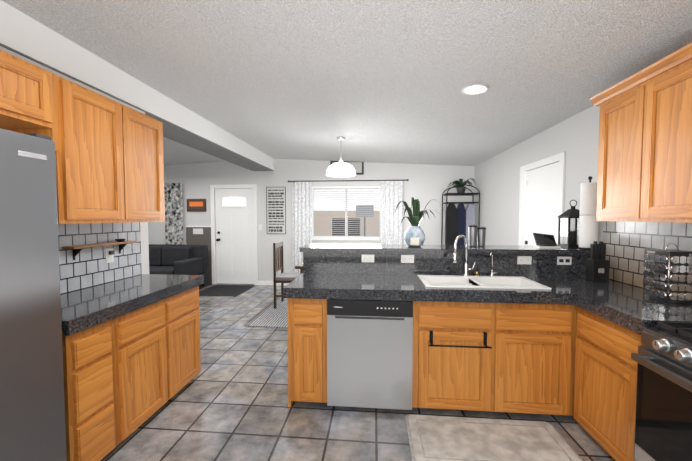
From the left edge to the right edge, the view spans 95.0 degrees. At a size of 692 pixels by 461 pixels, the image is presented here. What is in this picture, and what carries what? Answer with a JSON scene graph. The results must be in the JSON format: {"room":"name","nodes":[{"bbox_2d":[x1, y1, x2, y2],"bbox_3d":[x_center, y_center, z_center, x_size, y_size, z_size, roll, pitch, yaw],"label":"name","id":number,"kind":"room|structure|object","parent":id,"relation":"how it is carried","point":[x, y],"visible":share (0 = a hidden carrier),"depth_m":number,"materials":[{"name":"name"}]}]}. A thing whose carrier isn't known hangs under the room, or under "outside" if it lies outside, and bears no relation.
{"room":"kitchen","nodes":[
{"label":"kitchen","id":0,"kind":"room"},
{"bbox_2d":[0,46,148,273],"bbox_3d":[-2.100,0.064,0.711,0.120,2.671,4.510,0,2,5],"label":"wall","id":1,"kind":"structure","parent":0,"point":[144,248],"depth_m":2.79,"materials":[{"name":"grey paint"}]},
{"bbox_2d":[0,50,63,133],"bbox_3d":[-1.796,-0.706,1.483,0.338,0.306,0.595,0,2,5],"label":"upper cabinet","id":2,"kind":"object","parent":1,"relation":"attached to","point":[31,96],"depth_m":1.64,"materials":[{"name":"brown wood"}]},
{"bbox_2d":[28,78,135,223],"bbox_3d":[-1.747,-0.465,2.048,0.338,0.836,0.518,0,2,5],"label":"upper cabinet","id":3,"kind":"object","parent":1,"relation":"attached to","point":[109,160],"depth_m":2.00,"materials":[{"name":"brown wood"}]},
{"bbox_2d":[62,239,135,259],"bbox_3d":[-1.837,0.137,2.404,0.085,0.124,0.560,0,2,5],"label":"wall shelf","id":4,"kind":"object","parent":1,"relation":"attached to","point":[121,243],"visible":1,"depth_m":2.31,"materials":[{"name":"brown wood"}]},
{"bbox_2d":[58,222,141,293],"bbox_3d":[-1.885,0.184,2.229,0.038,0.476,1.240,0,2,5],"label":"backsplash","id":5,"kind":"structure","parent":1,"relation":"attached to","point":[91,267],"depth_m":2.39,"materials":[{"name":"white tile"}]},
{"bbox_2d":[132,109,164,221],"bbox_3d":[-1.712,-0.481,2.438,0.338,0.836,0.518,0,2,5],"label":"upper cabinet","id":6,"kind":"object","parent":1,"relation":"attached to","point":[147,132],"depth_m":2.49,"materials":[{"name":"brown wood"}]},
{"bbox_2d":[148,159,474,283],"bbox_3d":[-1.712,-0.275,6.696,8.750,2.850,0.120,0,2,5],"label":"wall","id":7,"kind":"structure","parent":0,"point":[425,184],"depth_m":6.56,"materials":[{"name":"grey paint"}]},
{"bbox_2d":[164,183,183,244],"bbox_3d":[-3.651,0.043,6.749,0.400,2.090,0.060,0,2,5],"label":"curtain","id":8,"kind":"object","parent":7,"relation":"hanging from","point":[174,213],"visible":0.62,"depth_m":6.73,"materials":[{"name":"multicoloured fabric"}]},
{"bbox_2d":[187,199,205,211],"bbox_3d":[-3.178,-0.537,6.741,0.420,0.270,0.028,0,2,5],"label":"framed picture","id":9,"kind":"object","parent":7,"relation":"attached to","point":[196,205],"visible":0.95,"depth_m":6.73,"materials":[{"name":"brown"}]},
{"bbox_2d":[193,228,202,233],"bbox_3d":[-3.157,0.011,6.767,0.203,0.107,0.006,0,2,5],"label":"switch plate","id":10,"kind":"object","parent":7,"relation":"attached to","point":[197,231],"depth_m":6.77,"materials":[{"name":"white plastic"}]},
{"bbox_2d":[186,226,211,283],"bbox_3d":[-3.147,0.522,6.790,0.560,1.250,0.014,0,2,5],"label":"wall panel","id":11,"kind":"object","parent":7,"relation":"attached to","point":[204,238],"visible":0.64,"depth_m":6.78,"materials":[{"name":"grey paint"}]},
{"bbox_2d":[210,184,257,284],"bbox_3d":[-2.364,0.092,6.718,1.000,2.115,0.132,0,2,5],"label":"front door","id":12,"kind":"structure","parent":7,"relation":"in","point":[235,212],"depth_m":6.73,"materials":[{"name":"white paint"}]},
{"bbox_2d":[258,281,288,285],"bbox_3d":[0.215,1.114,6.516,4.170,0.090,0.012,0,2,5],"label":"baseboard","id":13,"kind":"structure","parent":7,"relation":"attached to","point":[266,283],"depth_m":6.66,"materials":[{"name":"white paint"}]},
{"bbox_2d":[266,187,285,233],"bbox_3d":[-1.449,-0.416,6.593,0.410,0.980,0.026,0,2,5],"label":"sign","id":14,"kind":"object","parent":7,"relation":"attached to","point":[276,208],"visible":1,"depth_m":6.58,"materials":[{"name":"grey"}]},
{"bbox_2d":[311,186,380,240],"bbox_3d":[0.004,-0.357,6.515,1.520,1.109,0.130,0,2,5],"label":"window","id":15,"kind":"structure","parent":7,"relation":"in","point":[347,237],"depth_m":6.52,"materials":[{"name":"white paint"}]},
{"bbox_2d":[313,188,379,235],"bbox_3d":[0.003,-0.373,6.495,1.360,0.983,0.029,0,2,5],"label":"window blinds","id":16,"kind":"object","parent":15,"relation":"attached to","point":[344,209],"visible":0.88,"depth_m":6.49,"materials":[{"name":"grey plastic"}]},
{"bbox_2d":[330,161,363,174],"bbox_3d":[0.020,-1.274,6.426,0.680,0.290,0.028,0,2,5],"label":"framed picture","id":17,"kind":"object","parent":7,"relation":"attached to","point":[358,167],"visible":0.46,"depth_m":6.39,"materials":[{"name":"grey"}]},
{"bbox_2d":[288,179,408,181],"bbox_3d":[0.027,-1.003,6.406,2.440,0.040,0.088,0,2,5],"label":"curtain rod","id":18,"kind":"object","parent":7,"relation":"attached to","point":[352,180],"visible":1,"depth_m":6.36,"materials":[{"name":"black metal"}]},
{"bbox_2d":[292,182,311,272],"bbox_3d":[-0.902,0.054,6.504,0.400,2.090,0.060,0,2,5],"label":"curtain","id":19,"kind":"object","parent":18,"relation":"hanging from","point":[301,215],"visible":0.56,"depth_m":6.49,"materials":[{"name":"fabric"}]},
{"bbox_2d":[380,181,402,243],"bbox_3d":[0.911,0.060,6.343,0.440,2.090,0.060,0,2,5],"label":"curtain","id":20,"kind":"object","parent":18,"relation":"hanging from","point":[391,223],"visible":0.56,"depth_m":6.32,"materials":[{"name":"fabric"}]},
{"bbox_2d":[2,0,691,165],"bbox_3d":[-2.115,-1.251,2.512,8.880,0.313,8.400,0,2,5],"label":"ceiling","id":21,"kind":"structure","parent":0,"point":[381,81],"depth_m":2.25,"materials":[{"name":"white paint"}]},
{"bbox_2d":[0,0,273,170],"bbox_3d":[-2.078,-1.207,2.510,0.435,0.281,8.200,0,2,5],"label":"ridge beam","id":22,"kind":"structure","parent":21,"relation":"attached to","point":[25,35],"depth_m":2.59,"materials":[{"name":"white paint"}]},
{"bbox_2d":[326,136,355,176],"bbox_3d":[-0.072,-1.048,4.498,0.424,0.535,0.424,0,2,5],"label":"pendant lamp","id":23,"kind":"object","parent":21,"relation":"hanging from","point":[340,168],"visible":1,"depth_m":4.37,"materials":[{"name":"white metal"}]},
{"bbox_2d":[461,84,488,94],"bbox_3d":[1.067,-1.164,2.624,0.210,0.020,0.210,0,2,5],"label":"recessed light","id":24,"kind":"object","parent":21,"relation":"in","point":[474,89],"visible":0.92,"depth_m":2.62,"materials":[{"name":"white paint"}]},
{"bbox_2d":[101,283,614,460],"bbox_3d":[-2.140,1.346,2.622,8.830,0.050,8.400,0,2,5],"label":"floor","id":25,"kind":"structure","parent":0,"point":[229,402],"depth_m":2.27,"materials":[{"name":"tile"}]},
{"bbox_2d":[0,128,66,460],"bbox_3d":[-1.644,0.485,1.090,0.663,1.797,0.870,0,2,5],"label":"refrigerator","id":26,"kind":"object","parent":25,"relation":"on","point":[32,415],"visible":1,"depth_m":1.36,"materials":[{"name":"grey metal"}]},
{"bbox_2d":[62,282,203,460],"bbox_3d":[-1.620,0.904,2.240,0.568,0.865,1.217,0,2,5],"label":"base cabinet","id":27,"kind":"object","parent":25,"relation":"on","point":[131,355],"depth_m":1.95,"materials":[{"name":"brown wood"}]},
{"bbox_2d":[60,274,203,329],"bbox_3d":[-1.612,0.447,2.225,0.583,0.049,1.256,0,2,5],"label":"countertop","id":28,"kind":"structure","parent":27,"relation":"on","point":[90,304],"depth_m":2.09,"materials":[{"name":"black stone"}]},
{"bbox_2d":[149,244,208,285],"bbox_3d":[-3.992,0.739,6.273,2.190,0.860,0.890,0,2,5],"label":"couch","id":29,"kind":"object","parent":25,"relation":"on","point":[167,259],"visible":0.29,"depth_m":6.31,"materials":[{"name":"fabric"}]},
{"bbox_2d":[199,285,254,295],"bbox_3d":[-2.362,1.165,6.211,0.850,0.012,0.880,0,2,5],"label":"rug","id":30,"kind":"object","parent":25,"relation":"on","point":[225,290],"visible":0.96,"depth_m":6.16,"materials":[{"name":"grey fabric"}]},
{"bbox_2d":[243,294,287,327],"bbox_3d":[0.111,1.218,4.953,2.800,0.011,1.850,0,2,5],"label":"runner rug","id":31,"kind":"object","parent":25,"relation":"on","point":[270,316],"visible":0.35,"depth_m":4.50,"materials":[{"name":"fabric"}]},
{"bbox_2d":[273,241,300,307],"bbox_3d":[-0.882,0.696,5.115,0.450,1.020,0.440,0,2,5],"label":"dining chair","id":32,"kind":"object","parent":31,"relation":"on","point":[282,278],"visible":0.71,"depth_m":4.98,"materials":[{"name":"brown wood"}]},
{"bbox_2d":[295,262,302,273],"bbox_3d":[-0.021,0.839,4.874,1.250,0.754,1.200,0,2,5],"label":"dining table","id":33,"kind":"object","parent":31,"relation":"on","point":[299,266],"visible":0.1,"depth_m":4.37,"materials":[{"name":"brown wood"}]},
{"bbox_2d":[284,296,338,406],"bbox_3d":[-0.260,0.887,2.651,0.298,0.865,0.630,0,2,5],"label":"base cabinet","id":34,"kind":"object","parent":25,"relation":"on","point":[307,315],"depth_m":2.35,"materials":[{"name":"brown wood"}]},
{"bbox_2d":[327,299,412,409],"bbox_3d":[0.197,0.905,2.604,0.617,0.827,0.624,0,2,5],"label":"dishwasher","id":35,"kind":"object","parent":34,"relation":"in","point":[369,353],"visible":0.98,"depth_m":2.30,"materials":[{"name":"grey metal"}]},
{"bbox_2d":[283,272,558,299],"bbox_3d":[0.521,0.447,2.556,1.905,0.076,0.645,0,2,5],"label":"countertop","id":36,"kind":"structure","parent":34,"relation":"on","point":[307,283],"depth_m":2.29,"materials":[{"name":"black stone"}]},
{"bbox_2d":[452,235,475,275],"bbox_3d":[1.011,0.218,2.715,0.228,0.366,0.172,0,2,5],"label":"faucet","id":37,"kind":"object","parent":36,"relation":"on","point":[466,268],"visible":0.96,"depth_m":2.75,"materials":[{"name":"silver metal"}]},
{"bbox_2d":[468,225,485,246],"bbox_3d":[1.252,0.050,3.029,0.175,0.205,0.088,0,2,-8],"label":"tumblers","id":38,"kind":"object","parent":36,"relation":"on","point":[476,235],"visible":1,"depth_m":3.00,"materials":[{"name":"silver metal"}]},
{"bbox_2d":[417,275,550,289],"bbox_3d":[1.041,0.507,2.517,0.880,0.218,0.445,0,2,5],"label":"sink","id":39,"kind":"object","parent":36,"relation":"in","point":[489,282],"visible":0.31,"depth_m":2.65,"materials":[{"name":"white ceramic"}]},
{"bbox_2d":[489,252,496,275],"bbox_3d":[1.265,0.293,2.727,0.085,0.216,0.092,0,2,5],"label":"tap","id":40,"kind":"object","parent":36,"relation":"on","point":[492,273],"visible":0.85,"depth_m":2.75,"materials":[{"name":"silver metal"}]},
{"bbox_2d":[441,184,479,244],"bbox_3d":[2.157,0.164,6.018,0.602,2.029,0.402,0,2,5],"label":"coat rack","id":41,"kind":"object","parent":25,"relation":"on","point":[460,219],"visible":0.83,"depth_m":5.93,"materials":[{"name":"black metal"}]},
{"bbox_2d":[447,178,476,192],"bbox_3d":[2.168,-0.840,5.997,0.581,0.285,0.603,0,2,5],"label":"potted plant","id":42,"kind":"object","parent":41,"relation":"on","point":[461,189],"visible":0.81,"depth_m":5.91,"materials":[{"name":"green plant"}]},
{"bbox_2d":[403,300,562,414],"bbox_3d":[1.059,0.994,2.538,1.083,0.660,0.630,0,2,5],"label":"base cabinet","id":43,"kind":"object","parent":25,"relation":"on","point":[520,372],"depth_m":2.23,"materials":[{"name":"brown wood"}]},
{"bbox_2d":[429,330,491,348],"bbox_3d":[0.789,0.761,2.218,0.423,0.092,0.067,0,2,5],"label":"towel bar","id":44,"kind":"object","parent":43,"relation":"attached to","point":[484,339],"visible":1,"depth_m":2.20,"materials":[{"name":"black metal"}]},
{"bbox_2d":[405,414,582,460],"bbox_3d":[0.902,1.339,2.009,1.000,0.013,0.500,0,2,5],"label":"rug","id":45,"kind":"object","parent":25,"relation":"on","point":[440,438],"visible":1,"depth_m":2.01,"materials":[{"name":"fabric"}]},
{"bbox_2d":[559,300,644,460],"bbox_3d":[1.790,0.919,1.877,0.664,0.865,0.590,0,2,5],"label":"base cabinet","id":46,"kind":"object","parent":25,"relation":"on","point":[568,343],"depth_m":1.91,"materials":[{"name":"brown wood"}]},
{"bbox_2d":[520,276,691,327],"bbox_3d":[1.797,0.449,2.164,0.706,0.049,1.198,0,2,5],"label":"countertop","id":47,"kind":"structure","parent":46,"relation":"on","point":[625,301],"depth_m":1.99,"materials":[{"name":"black stone"}]},
{"bbox_2d":[585,241,609,281],"bbox_3d":[2.035,0.248,2.565,0.120,0.320,0.092,0,2,5],"label":"knife block","id":48,"kind":"object","parent":47,"relation":"on","point":[597,266],"visible":1,"depth_m":2.55,"materials":[{"name":"black plastic"}]},
{"bbox_2d":[643,243,691,303],"bbox_3d":[2.022,0.254,1.974,0.191,0.356,0.191,0,2,5],"label":"spice rack","id":49,"kind":"object","parent":47,"relation":"on","point":[670,275],"visible":1,"depth_m":1.92,"materials":[{"name":"silver metal"}]},
{"bbox_2d":[631,321,691,460],"bbox_3d":[1.706,0.915,1.204,0.660,0.928,0.759,0,2,5],"label":"gas range","id":50,"kind":"object","parent":25,"relation":"on","point":[662,358],"visible":1,"depth_m":1.45,"materials":[{"name":"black metal"}]},
{"bbox_2d":[393,197,439,246],"bbox_3d":[0.690,-0.079,3.032,0.485,0.462,0.614,0,2,5],"label":"potted plant","id":51,"kind":"object","parent":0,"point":[414,235],"visible":1,"depth_m":2.97,"materials":[{"name":"ceramic"}]},
{"bbox_2d":[303,252,589,275],"bbox_3d":[0.901,0.299,2.842,2.611,0.196,0.005,0,2,5],"label":"backsplash","id":52,"kind":"structure","parent":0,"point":[421,263],"depth_m":2.84,"materials":[{"name":"black stone"}]},
{"bbox_2d":[474,106,602,244],"bbox_3d":[2.223,0.035,2.239,0.120,2.600,8.320,0,2,5],"label":"wall","id":53,"kind":"structure","parent":0,"point":[575,138],"depth_m":4.10,"materials":[{"name":"grey paint"}]},
{"bbox_2d":[518,152,565,245],"bbox_3d":[2.332,0.222,3.784,0.171,2.100,0.980,0,2,5],"label":"door","id":54,"kind":"structure","parent":53,"relation":"in","point":[541,206],"depth_m":3.77,"materials":[{"name":"white paint"}]},
{"bbox_2d":[594,77,629,221],"bbox_3d":[1.978,-0.513,2.078,0.338,0.910,0.468,0,2,5],"label":"upper cabinet","id":55,"kind":"object","parent":53,"relation":"attached to","point":[614,102],"depth_m":2.16,"materials":[{"name":"brown wood"}]},
{"bbox_2d":[602,221,691,291],"bbox_3d":[2.111,0.198,1.758,0.016,0.486,1.930,0,2,5],"label":"backsplash","id":56,"kind":"structure","parent":53,"relation":"attached to","point":[628,244],"depth_m":2.36,"materials":[{"name":"white tile"}]},
{"bbox_2d":[626,42,691,222],"bbox_3d":[1.948,-0.499,1.738,0.338,0.910,0.468,0,2,5],"label":"upper cabinet","id":57,"kind":"object","parent":53,"relation":"attached to","point":[645,150],"depth_m":1.80,"materials":[{"name":"brown wood"}]},
{"bbox_2d":[533,233,560,247],"bbox_3d":[1.853,0.091,2.940,0.198,0.136,0.146,0,2,5],"label":"laptop","id":58,"kind":"object","parent":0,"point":[545,241],"visible":1,"depth_m":2.94,"materials":[{"name":"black plastic"}]},
{"bbox_2d":[557,200,584,247],"bbox_3d":[2.134,-0.068,2.986,0.174,0.444,0.174,0,2,5],"label":"lantern","id":59,"kind":"object","parent":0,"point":[568,229],"visible":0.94,"depth_m":2.93,"materials":[{"name":"black metal"}]},
{"bbox_2d":[578,176,598,249],"bbox_3d":[2.125,-0.155,2.772,0.144,0.636,0.144,0,2,5],"label":"paper towel holder","id":60,"kind":"object","parent":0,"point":[588,228],"visible":0.83,"depth_m":2.73,"materials":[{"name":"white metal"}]},
{"label":"outside","id":61,"kind":"structure","parent":0,"visible":0},
{"bbox_2d":[314,189,379,235],"bbox_3d":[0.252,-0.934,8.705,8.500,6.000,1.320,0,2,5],"label":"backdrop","id":62,"kind":"structure","parent":61,"point":[372,231],"depth_m":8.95,"materials":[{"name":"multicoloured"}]}
]}

